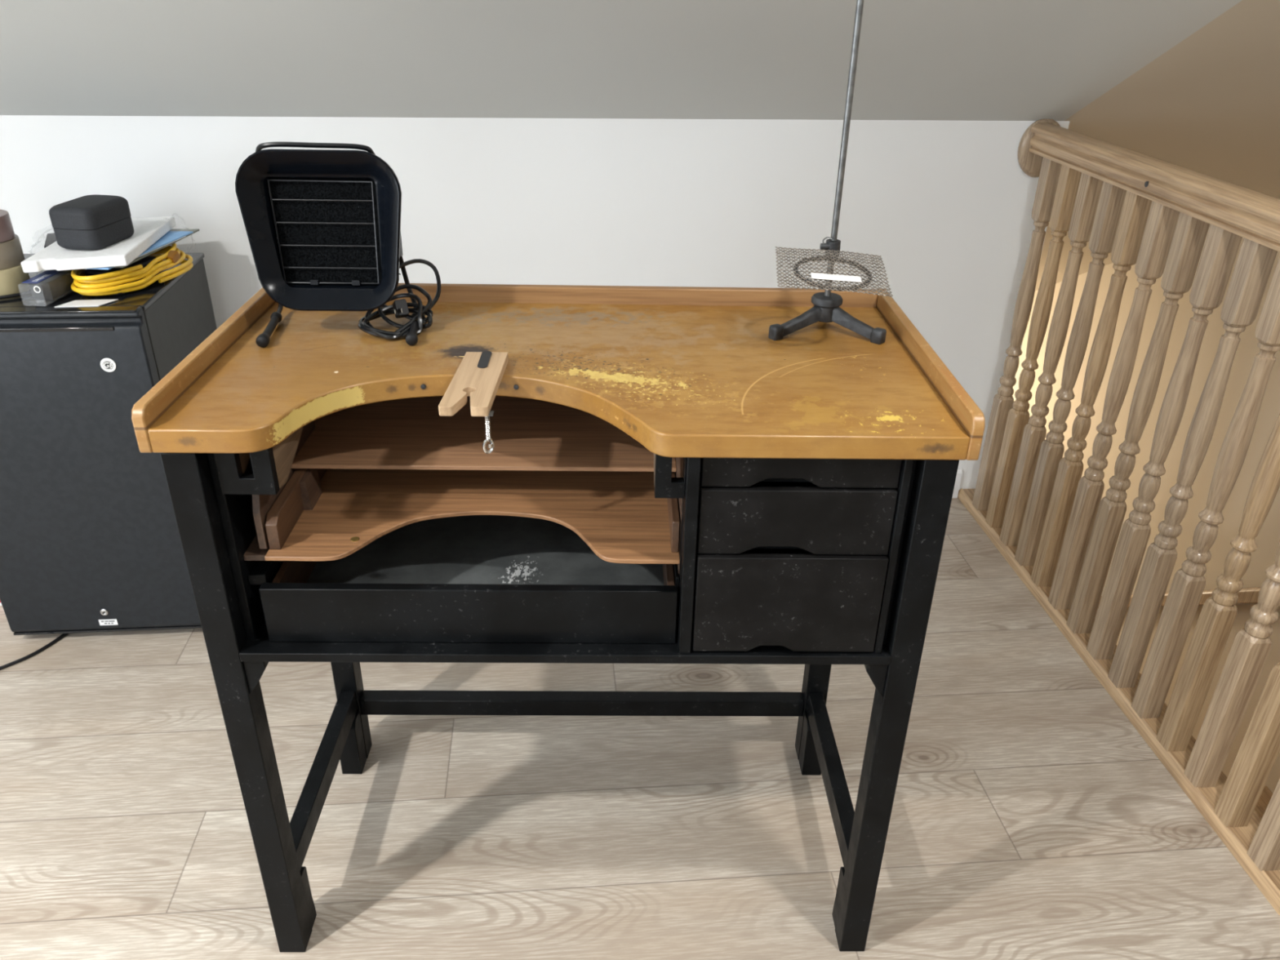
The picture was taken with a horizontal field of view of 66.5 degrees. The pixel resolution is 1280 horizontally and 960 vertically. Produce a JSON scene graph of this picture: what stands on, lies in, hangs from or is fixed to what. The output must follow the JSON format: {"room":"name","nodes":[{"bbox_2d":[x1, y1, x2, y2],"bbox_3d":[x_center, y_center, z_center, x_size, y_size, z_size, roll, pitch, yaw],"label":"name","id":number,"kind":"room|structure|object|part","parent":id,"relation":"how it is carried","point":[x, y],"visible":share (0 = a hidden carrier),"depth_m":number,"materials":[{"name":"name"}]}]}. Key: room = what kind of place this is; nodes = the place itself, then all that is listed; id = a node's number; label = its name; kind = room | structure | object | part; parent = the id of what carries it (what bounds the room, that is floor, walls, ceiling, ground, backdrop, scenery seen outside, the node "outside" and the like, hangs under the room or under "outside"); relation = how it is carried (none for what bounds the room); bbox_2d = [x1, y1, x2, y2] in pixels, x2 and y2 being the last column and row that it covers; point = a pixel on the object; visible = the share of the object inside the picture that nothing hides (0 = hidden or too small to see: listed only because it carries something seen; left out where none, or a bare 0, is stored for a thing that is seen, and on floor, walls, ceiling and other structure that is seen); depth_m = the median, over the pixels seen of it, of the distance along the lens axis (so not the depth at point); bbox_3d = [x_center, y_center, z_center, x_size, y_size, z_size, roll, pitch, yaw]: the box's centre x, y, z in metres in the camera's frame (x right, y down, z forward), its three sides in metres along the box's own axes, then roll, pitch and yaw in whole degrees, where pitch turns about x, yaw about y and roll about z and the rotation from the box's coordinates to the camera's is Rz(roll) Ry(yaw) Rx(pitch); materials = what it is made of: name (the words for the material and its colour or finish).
{"room":"attic workshop","nodes":[
{"label":"attic workshop","id":0,"kind":"room"},
{"bbox_2d":[0,115,1069,489],"bbox_3d":[-0.826,-0.287,2.691,3.818,1.368,0.120,-2,28,-5],"label":"wall","id":1,"kind":"structure","parent":0,"point":[946,206],"depth_m":2.47,"materials":[{"name":"white paint"}]},
{"bbox_2d":[951,468,962,497],"bbox_3d":[-0.830,0.058,2.801,3.610,0.095,0.012,-2,28,-5],"label":"baseboard","id":2,"kind":"structure","parent":1,"relation":"attached to","point":[957,481],"depth_m":2.95,"materials":[{"name":"white paint"}]},
{"bbox_2d":[1017,119,1279,252],"bbox_3d":[1.131,-0.296,1.467,0.116,0.145,2.366,-2,28,-5],"label":"stair railing","id":3,"kind":"object","parent":1,"relation":"attached to","point":[1249,214],"visible":0.84,"depth_m":1.97,"materials":[{"name":"brown wood"}]},
{"bbox_3d":[1.026,-0.849,2.495,0.116,0.145,0.022,-2,28,-5],"label":"wall plate","id":4,"kind":"part","parent":3,"relation":"part of","materials":[{"name":"brown wood"}]},
{"bbox_2d":[0,0,1242,120],"bbox_3d":[-0.700,-0.886,0.977,3.802,1.434,2.584,-2,28,-5],"label":"ceiling","id":5,"kind":"structure","parent":0,"point":[917,60],"depth_m":2.01,"materials":[{"name":"paint"}]},
{"bbox_2d":[0,497,1279,959],"bbox_3d":[-0.543,1.385,0.435,3.700,0.001,5.466,-2,28,-5],"label":"floor","id":6,"kind":"structure","parent":0,"point":[1031,819],"depth_m":1.84,"materials":[{"name":"beige laminate"}]},
{"bbox_2d":[0,633,68,670],"bbox_3d":[-1.426,0.375,2.279,0.118,0.008,0.507,14,31,22],"label":"cord","id":7,"kind":"object","parent":6,"relation":"on","point":[63,635],"visible":0.58,"depth_m":2.23,"materials":[{"name":"black rubber"}]},
{"bbox_2d":[0,252,217,635],"bbox_3d":[-1.244,-0.078,2.291,0.444,0.801,0.447,-2,28,-5],"label":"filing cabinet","id":8,"kind":"object","parent":6,"relation":"on","point":[91,542],"visible":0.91,"depth_m":2.10,"materials":[{"name":"black metal"}]},
{"bbox_2d":[0,264,30,295],"bbox_3d":[-1.332,-0.419,2.020,0.116,0.053,0.116,-2,28,-5],"label":"tape roll","id":9,"kind":"object","parent":8,"relation":"on","point":[11,279],"visible":0.68,"depth_m":2.00,"materials":[{"name":"paper"}]},
{"bbox_2d":[0,234,25,270],"bbox_3d":[-1.331,-0.468,2.000,0.112,0.051,0.112,-2,28,-5],"label":"tape roll","id":10,"kind":"object","parent":9,"relation":"on","point":[11,255],"visible":0.76,"depth_m":1.99,"materials":[{"name":"paper"}]},
{"bbox_2d":[0,209,14,242],"bbox_3d":[-1.333,-0.512,1.974,0.108,0.049,0.108,-2,28,-5],"label":"tape roll","id":11,"kind":"object","parent":10,"relation":"on","point":[6,231],"visible":1,"depth_m":1.97,"materials":[{"name":"cardboard"}]},
{"bbox_2d":[0,290,31,298],"bbox_3d":[-1.327,-0.373,1.983,0.235,0.007,0.045,-16,32,-28],"label":"cable","id":12,"kind":"object","parent":8,"relation":"on","point":[29,291],"visible":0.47,"depth_m":1.99,"materials":[{"name":"rubber"}]},
{"bbox_2d":[22,269,77,300],"bbox_3d":[-1.200,-0.396,1.987,0.047,0.045,0.132,2,28,2],"label":"box","id":13,"kind":"object","parent":8,"relation":"on","point":[49,285],"visible":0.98,"depth_m":1.97,"materials":[{"name":"grey cardboard"}]},
{"bbox_2d":[54,298,118,307],"bbox_3d":[-1.115,-0.356,1.965,0.108,0.001,0.041,-3,28,-7],"label":"paper card","id":14,"kind":"object","parent":8,"relation":"on","point":[85,303],"visible":1,"depth_m":1.96,"materials":[{"name":"white paper"}]},
{"bbox_3d":[-1.239,-0.435,2.125,0.444,0.012,0.403,-2,28,-5],"label":"panel","id":15,"kind":"part","parent":8,"relation":"part of","materials":[{"name":"black metal"}]},
{"bbox_2d":[84,256,161,295],"bbox_3d":[-1.090,-0.435,2.064,0.080,0.047,0.140,8,29,13],"label":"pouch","id":16,"kind":"object","parent":8,"relation":"on","point":[146,260],"visible":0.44,"depth_m":2.02,"materials":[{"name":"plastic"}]},
{"bbox_2d":[71,242,193,295],"bbox_3d":[-1.089,-0.455,2.091,0.162,0.050,0.298,9,29,15],"label":"cord","id":17,"kind":"object","parent":8,"relation":"on","point":[170,256],"visible":0.71,"depth_m":2.02,"materials":[{"name":"rubber"}]},
{"bbox_2d":[21,215,176,272],"bbox_3d":[-1.149,-0.510,2.094,0.196,0.031,0.350,-2,28,-7],"label":"stack","id":18,"kind":"object","parent":17,"relation":"on","point":[147,231],"visible":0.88,"depth_m":1.98,"materials":[{"name":"white paper"}]},
{"bbox_2d":[48,194,133,250],"bbox_3d":[-1.135,-0.535,2.023,0.099,0.086,0.141,5,28,7],"label":"case","id":19,"kind":"object","parent":18,"relation":"on","point":[93,222],"visible":1,"depth_m":1.98,"materials":[{"name":"black plastic"}]},
{"bbox_3d":[-1.134,-0.555,2.013,0.099,0.041,0.141,5,28,7],"label":"lid","id":20,"kind":"part","parent":19,"relation":"part of","materials":[{"name":"black plastic"}]},
{"bbox_2d":[114,228,199,267],"bbox_3d":[-1.129,-0.510,2.137,0.184,0.014,0.305,4,28,6],"label":"catalogue","id":21,"kind":"object","parent":17,"relation":"on","point":[194,230],"visible":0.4,"depth_m":2.14,"materials":[{"name":"blue paper"}]},
{"bbox_2d":[83,231,193,269],"bbox_3d":[-1.129,-0.499,2.103,0.176,0.013,0.300,6,28,8],"label":"envelope","id":22,"kind":"object","parent":21,"relation":"on","point":[170,237],"visible":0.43,"depth_m":2.15,"materials":[{"name":"paper"}]},
{"bbox_3d":[-1.285,-0.539,2.210,0.191,0.088,0.187,-2,28,-5],"label":"plastic bag","id":23,"kind":"object","parent":8,"relation":"on","visible":0},
{"bbox_2d":[44,232,56,248],"bbox_3d":[-1.286,-0.524,2.215,0.100,0.052,0.120,-12,31,-22],"label":"box","id":24,"kind":"object","parent":23,"relation":"in","point":[51,238],"visible":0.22,"depth_m":2.19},
{"bbox_2d":[131,283,985,952],"bbox_3d":[-0.103,0.228,1.588,1.000,0.966,0.506,0,28,-1],"label":"bench","id":25,"kind":"object","parent":6,"relation":"on","point":[665,478],"visible":0.98,"depth_m":1.32,"materials":[{"name":"brown wood"}]},
{"bbox_3d":[-0.588,-0.176,1.363,0.015,0.058,0.506,0,28,-1],"label":"rail","id":26,"kind":"part","parent":25,"relation":"part of","materials":[{"name":"brown wood"}]},
{"bbox_3d":[-0.557,0.358,1.390,0.042,0.908,0.042,0,28,-1],"label":"leg","id":27,"kind":"part","parent":25,"relation":"part of","materials":[{"name":"black paint"}]},
{"bbox_3d":[-0.528,-0.005,1.454,0.012,0.328,0.440,0,28,-1],"label":"panel","id":28,"kind":"part","parent":25,"relation":"part of","materials":[{"name":"black paint"}]},
{"bbox_3d":[-0.491,0.084,1.485,0.010,0.076,0.390,0,28,-1],"label":"drawer","id":29,"kind":"part","parent":25,"relation":"part of","materials":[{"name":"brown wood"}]},
{"bbox_2d":[235,142,441,347],"bbox_3d":[-0.432,-0.343,1.400,0.255,0.260,0.188,0,28,-1],"label":"fume extractor","id":30,"kind":"object","parent":25,"relation":"on","point":[322,227],"visible":1,"depth_m":1.40,"materials":[{"name":"black plastic"}]},
{"bbox_2d":[267,179,379,285],"bbox_3d":[-0.451,-0.353,1.398,0.147,0.144,0.039,-2,28,-5],"label":"grille","id":31,"kind":"object","parent":30,"relation":"attached to","point":[321,232],"depth_m":1.40,"materials":[{"name":"black metal"}]},
{"bbox_3d":[-0.362,-0.272,1.458,0.110,0.082,0.155,0,28,-1],"label":"power cord","id":32,"kind":"part","parent":30,"relation":"part of","materials":[{"name":"black rubber"}]},
{"bbox_2d":[400,236,403,256],"bbox_3d":[-0.347,-0.352,1.403,0.006,0.062,0.030,1,28,-1],"label":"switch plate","id":33,"kind":"object","parent":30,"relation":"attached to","point":[401,246],"depth_m":1.41,"materials":[{"name":"plastic"}]},
{"bbox_3d":[-0.563,0.153,1.773,0.042,0.908,0.042,0,28,-1],"label":"leg","id":34,"kind":"part","parent":25,"relation":"part of","materials":[{"name":"black paint"}]},
{"bbox_3d":[-0.225,0.179,1.310,0.550,0.086,0.016,0,28,-1],"label":"catch drawer","id":35,"kind":"part","parent":25,"relation":"part of","materials":[{"name":"black paint"}]},
{"bbox_2d":[264,468,679,564],"bbox_3d":[-0.219,0.017,1.430,0.538,0.006,0.372,0,28,-1],"label":"shelf","id":36,"kind":"object","parent":25,"relation":"on","point":[619,515],"depth_m":1.38,"materials":[{"name":"brown wood"}]},
{"bbox_2d":[438,351,508,453],"bbox_3d":[-0.214,-0.103,1.281,0.066,0.070,0.186,0,28,-1],"label":"pin","id":37,"kind":"object","parent":25,"relation":"on","point":[479,375],"visible":1,"depth_m":1.24,"materials":[{"name":"brown wood"}]},
{"bbox_3d":[-0.189,-0.042,1.218,0.016,0.022,0.006,-15,32,-28],"label":"eye handle","id":38,"kind":"part","parent":37,"relation":"part of","materials":[{"name":"metal"}]},
{"bbox_3d":[-0.190,-0.082,1.199,0.019,0.001,0.014,0,28,-1],"label":"clamp plate","id":39,"kind":"part","parent":37,"relation":"part of","materials":[{"name":"metal"}]},
{"bbox_2d":[291,395,676,471],"bbox_3d":[-0.224,-0.081,1.490,0.548,0.006,0.276,0,28,-1],"label":"shelf","id":40,"kind":"object","parent":25,"relation":"attached to","point":[527,434],"depth_m":1.44,"materials":[{"name":"brown wood"}]},
{"bbox_3d":[-0.226,0.114,1.500,0.520,0.006,0.380,0,28,-1],"label":"drawer","id":41,"kind":"part","parent":25,"relation":"part of","materials":[{"name":"black wood"}]},
{"bbox_3d":[-0.099,-0.288,1.590,0.970,0.058,0.015,0,28,-1],"label":"rail","id":42,"kind":"part","parent":25,"relation":"part of","materials":[{"name":"brown wood"}]},
{"bbox_3d":[0.038,0.088,1.496,0.009,0.076,0.390,0,28,-1],"label":"drawer","id":43,"kind":"part","parent":25,"relation":"part of","materials":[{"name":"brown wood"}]},
{"bbox_3d":[0.059,-0.003,1.440,0.016,0.297,0.448,0,28,-1],"label":"divider panel","id":44,"kind":"part","parent":25,"relation":"part of","materials":[{"name":"black paint"}]},
{"bbox_3d":[0.194,0.163,1.283,0.244,0.148,0.012,0,28,-1],"label":"drawer","id":45,"kind":"part","parent":25,"relation":"part of","materials":[{"name":"black paint"}]},
{"bbox_3d":[0.196,0.052,1.230,0.244,0.093,0.012,0,28,-1],"label":"drawer","id":46,"kind":"part","parent":25,"relation":"part of","materials":[{"name":"black paint"}]},
{"bbox_3d":[0.198,-0.012,1.201,0.244,0.042,0.012,0,28,-1],"label":"drawer","id":47,"kind":"part","parent":25,"relation":"part of","materials":[{"name":"black paint"}]},
{"bbox_3d":[0.350,0.161,1.792,0.042,0.908,0.042,0,28,-1],"label":"leg","id":48,"kind":"part","parent":25,"relation":"part of","materials":[{"name":"black paint"}]},
{"bbox_2d":[768,0,886,344],"bbox_3d":[0.281,-0.473,1.383,0.172,0.531,0.166,0,28,-1],"label":"tripod","id":49,"kind":"object","parent":25,"relation":"on","point":[826,308],"visible":1,"depth_m":1.44,"materials":[{"name":"metal"}]},
{"bbox_3d":[0.241,-0.241,1.466,0.077,0.036,0.016,-16,33,-29],"label":"leg","id":50,"kind":"part","parent":49,"relation":"part of","materials":[{"name":"metal"}]},
{"bbox_2d":[793,236,872,291],"bbox_3d":[0.269,-0.309,1.381,0.110,0.038,0.161,1,28,-1],"label":"holder","id":51,"kind":"object","parent":49,"relation":"attached to","point":[830,245],"visible":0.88,"depth_m":1.40,"materials":[{"name":"metal"}]},
{"bbox_2d":[775,246,893,297],"bbox_3d":[0.267,-0.292,1.361,0.154,0.025,0.146,3,28,4],"label":"mesh screen","id":52,"kind":"object","parent":51,"relation":"on","point":[776,247],"depth_m":1.36,"materials":[{"name":"silver metal"}]},
{"bbox_3d":[0.267,-0.276,1.331,0.068,0.007,0.017,3,28,3],"label":"ceramic strip","id":53,"kind":"part","parent":52,"relation":"part of","materials":[{"name":"white ceramic"}]},
{"bbox_3d":[0.288,-0.475,1.372,0.009,0.517,0.009,0,28,-1],"label":"rod","id":54,"kind":"part","parent":49,"relation":"part of","materials":[{"name":"metal"}]},
{"bbox_3d":[0.319,-0.237,1.462,0.073,0.036,0.016,24,35,36],"label":"leg","id":55,"kind":"part","parent":49,"relation":"part of","materials":[{"name":"metal"}]},
{"bbox_3d":[0.356,0.366,1.409,0.042,0.908,0.042,0,28,-1],"label":"leg","id":56,"kind":"part","parent":25,"relation":"part of","materials":[{"name":"black paint"}]},
{"bbox_3d":[0.331,0.003,1.472,0.012,0.328,0.440,0,28,-1],"label":"panel","id":57,"kind":"part","parent":25,"relation":"part of","materials":[{"name":"black paint"}]},
{"bbox_3d":[0.397,-0.168,1.384,0.015,0.058,0.506,0,28,-1],"label":"rail","id":58,"kind":"part","parent":25,"relation":"part of","materials":[{"name":"brown wood"}]},
{"bbox_2d":[957,488,1279,915],"bbox_3d":[1.118,0.594,1.944,0.088,0.028,2.366,-2,28,-5],"label":"base strip","id":59,"kind":"object","parent":6,"relation":"on","point":[1237,840],"visible":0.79,"depth_m":2.04,"materials":[{"name":"brown wood"}]},
{"bbox_2d":[972,157,1062,510],"bbox_3d":[1.015,-0.358,2.643,0.044,0.992,0.044,-2,28,-5],"label":"baluster","id":60,"kind":"object","parent":59,"relation":"on","point":[1050,171],"visible":0.99,"depth_m":2.61,"materials":[{"name":"brown wood"}]},
{"bbox_2d":[985,164,1081,528],"bbox_3d":[1.024,-0.311,2.556,0.044,0.992,0.044,-2,28,-5],"label":"baluster","id":61,"kind":"object","parent":59,"relation":"on","point":[1068,180],"visible":1,"depth_m":2.52,"materials":[{"name":"brown wood"}]},
{"bbox_2d":[1000,172,1102,546],"bbox_3d":[1.033,-0.265,2.470,0.044,0.992,0.044,-2,28,-5],"label":"baluster","id":62,"kind":"object","parent":59,"relation":"on","point":[1089,190],"visible":1,"depth_m":2.44,"materials":[{"name":"brown wood"}]},
{"bbox_2d":[1014,181,1126,565],"bbox_3d":[1.042,-0.218,2.383,0.044,0.992,0.044,-2,28,-5],"label":"baluster","id":63,"kind":"object","parent":59,"relation":"on","point":[1112,197],"visible":1,"depth_m":2.35,"materials":[{"name":"brown wood"}]},
{"bbox_2d":[1031,191,1151,586],"bbox_3d":[1.050,-0.171,2.297,0.044,0.992,0.044,-2,28,-5],"label":"baluster","id":64,"kind":"object","parent":59,"relation":"on","point":[1135,210],"visible":0.99,"depth_m":2.26,"materials":[{"name":"brown wood"}]},
{"bbox_2d":[1048,200,1179,609],"bbox_3d":[1.059,-0.125,2.210,0.044,0.992,0.044,-2,28,-5],"label":"baluster","id":65,"kind":"object","parent":59,"relation":"on","point":[1162,221],"visible":0.99,"depth_m":2.18,"materials":[{"name":"brown wood"}]},
{"bbox_2d":[1066,212,1209,633],"bbox_3d":[1.068,-0.078,2.123,0.044,0.992,0.044,-2,28,-5],"label":"baluster","id":66,"kind":"object","parent":59,"relation":"on","point":[1190,233],"visible":1,"depth_m":2.09,"materials":[{"name":"brown wood"}]},
{"bbox_2d":[1086,224,1242,659],"bbox_3d":[1.077,-0.032,2.037,0.044,0.992,0.044,-2,28,-5],"label":"baluster","id":67,"kind":"object","parent":59,"relation":"on","point":[1221,246],"visible":1,"depth_m":2.00,"materials":[{"name":"brown wood"}]},
{"bbox_2d":[1107,237,1277,688],"bbox_3d":[1.086,0.015,1.950,0.044,0.992,0.044,-2,28,-5],"label":"baluster","id":68,"kind":"object","parent":59,"relation":"on","point":[1255,262],"visible":1,"depth_m":1.91,"materials":[{"name":"brown wood"}]},
{"bbox_2d":[1131,256,1279,718],"bbox_3d":[1.095,0.061,1.864,0.044,0.992,0.044,-2,28,-5],"label":"baluster","id":69,"kind":"object","parent":59,"relation":"on","point":[1188,582],"visible":1,"depth_m":1.87,"materials":[{"name":"brown wood"}]},
{"bbox_2d":[1155,413,1279,751],"bbox_3d":[1.103,0.108,1.777,0.044,0.992,0.044,-2,28,-5],"label":"baluster","id":70,"kind":"object","parent":59,"relation":"on","point":[1218,614],"visible":1,"depth_m":1.84,"materials":[{"name":"brown wood"}]},
{"bbox_2d":[1183,539,1279,787],"bbox_3d":[1.112,0.154,1.691,0.044,0.992,0.044,-2,28,-5],"label":"baluster","id":71,"kind":"object","parent":59,"relation":"on","point":[1251,646],"visible":1,"depth_m":1.80,"materials":[{"name":"brown wood"}]},
{"bbox_2d":[1213,662,1279,827],"bbox_3d":[1.121,0.201,1.604,0.044,0.992,0.044,-2,28,-5],"label":"baluster","id":72,"kind":"object","parent":59,"relation":"on","point":[1259,750],"visible":1,"depth_m":1.75,"materials":[{"name":"brown wood"}]},
{"bbox_2d":[1246,778,1279,871],"bbox_3d":[1.130,0.248,1.517,0.044,0.992,0.044,-2,28,-5],"label":"baluster","id":73,"kind":"object","parent":59,"relation":"on","point":[1264,850],"visible":1,"depth_m":1.72,"materials":[{"name":"brown wood"}]},
{"bbox_2d":[1012,228,1279,793],"bbox_3d":[2.413,0.669,2.136,0.120,5.160,8.600,-2,28,-5],"label":"wall","id":74,"kind":"structure","parent":0,"point":[1267,540],"depth_m":3.85,"materials":[{"name":"beige paint"}]},
{"bbox_2d":[1097,586,1261,608],"bbox_3d":[2.117,0.555,4.439,0.062,2.301,3.000,-2,28,-5],"label":"stair handrail","id":75,"kind":"object","parent":74,"relation":"attached to","point":[1246,595],"visible":0.02,"depth_m":3.51,"materials":[{"name":"brown wood"}]},
{"bbox_2d":[1254,786,1272,818],"bbox_3d":[1.620,1.332,3.834,1.196,2.660,3.595,-2,28,-5],"label":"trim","id":76,"kind":"structure","parent":74,"relation":"attached to","point":[1266,795],"depth_m":3.43,"materials":[{"name":"brown wood"}]},
{"bbox_2d":[1035,0,1279,290],"bbox_3d":[1.701,-0.980,2.888,1.318,2.990,5.598,-2,28,-5],"label":"wall","id":77,"kind":"structure","parent":0,"point":[1209,104],"depth_m":2.41,"materials":[{"name":"beige paint"}]}
]}

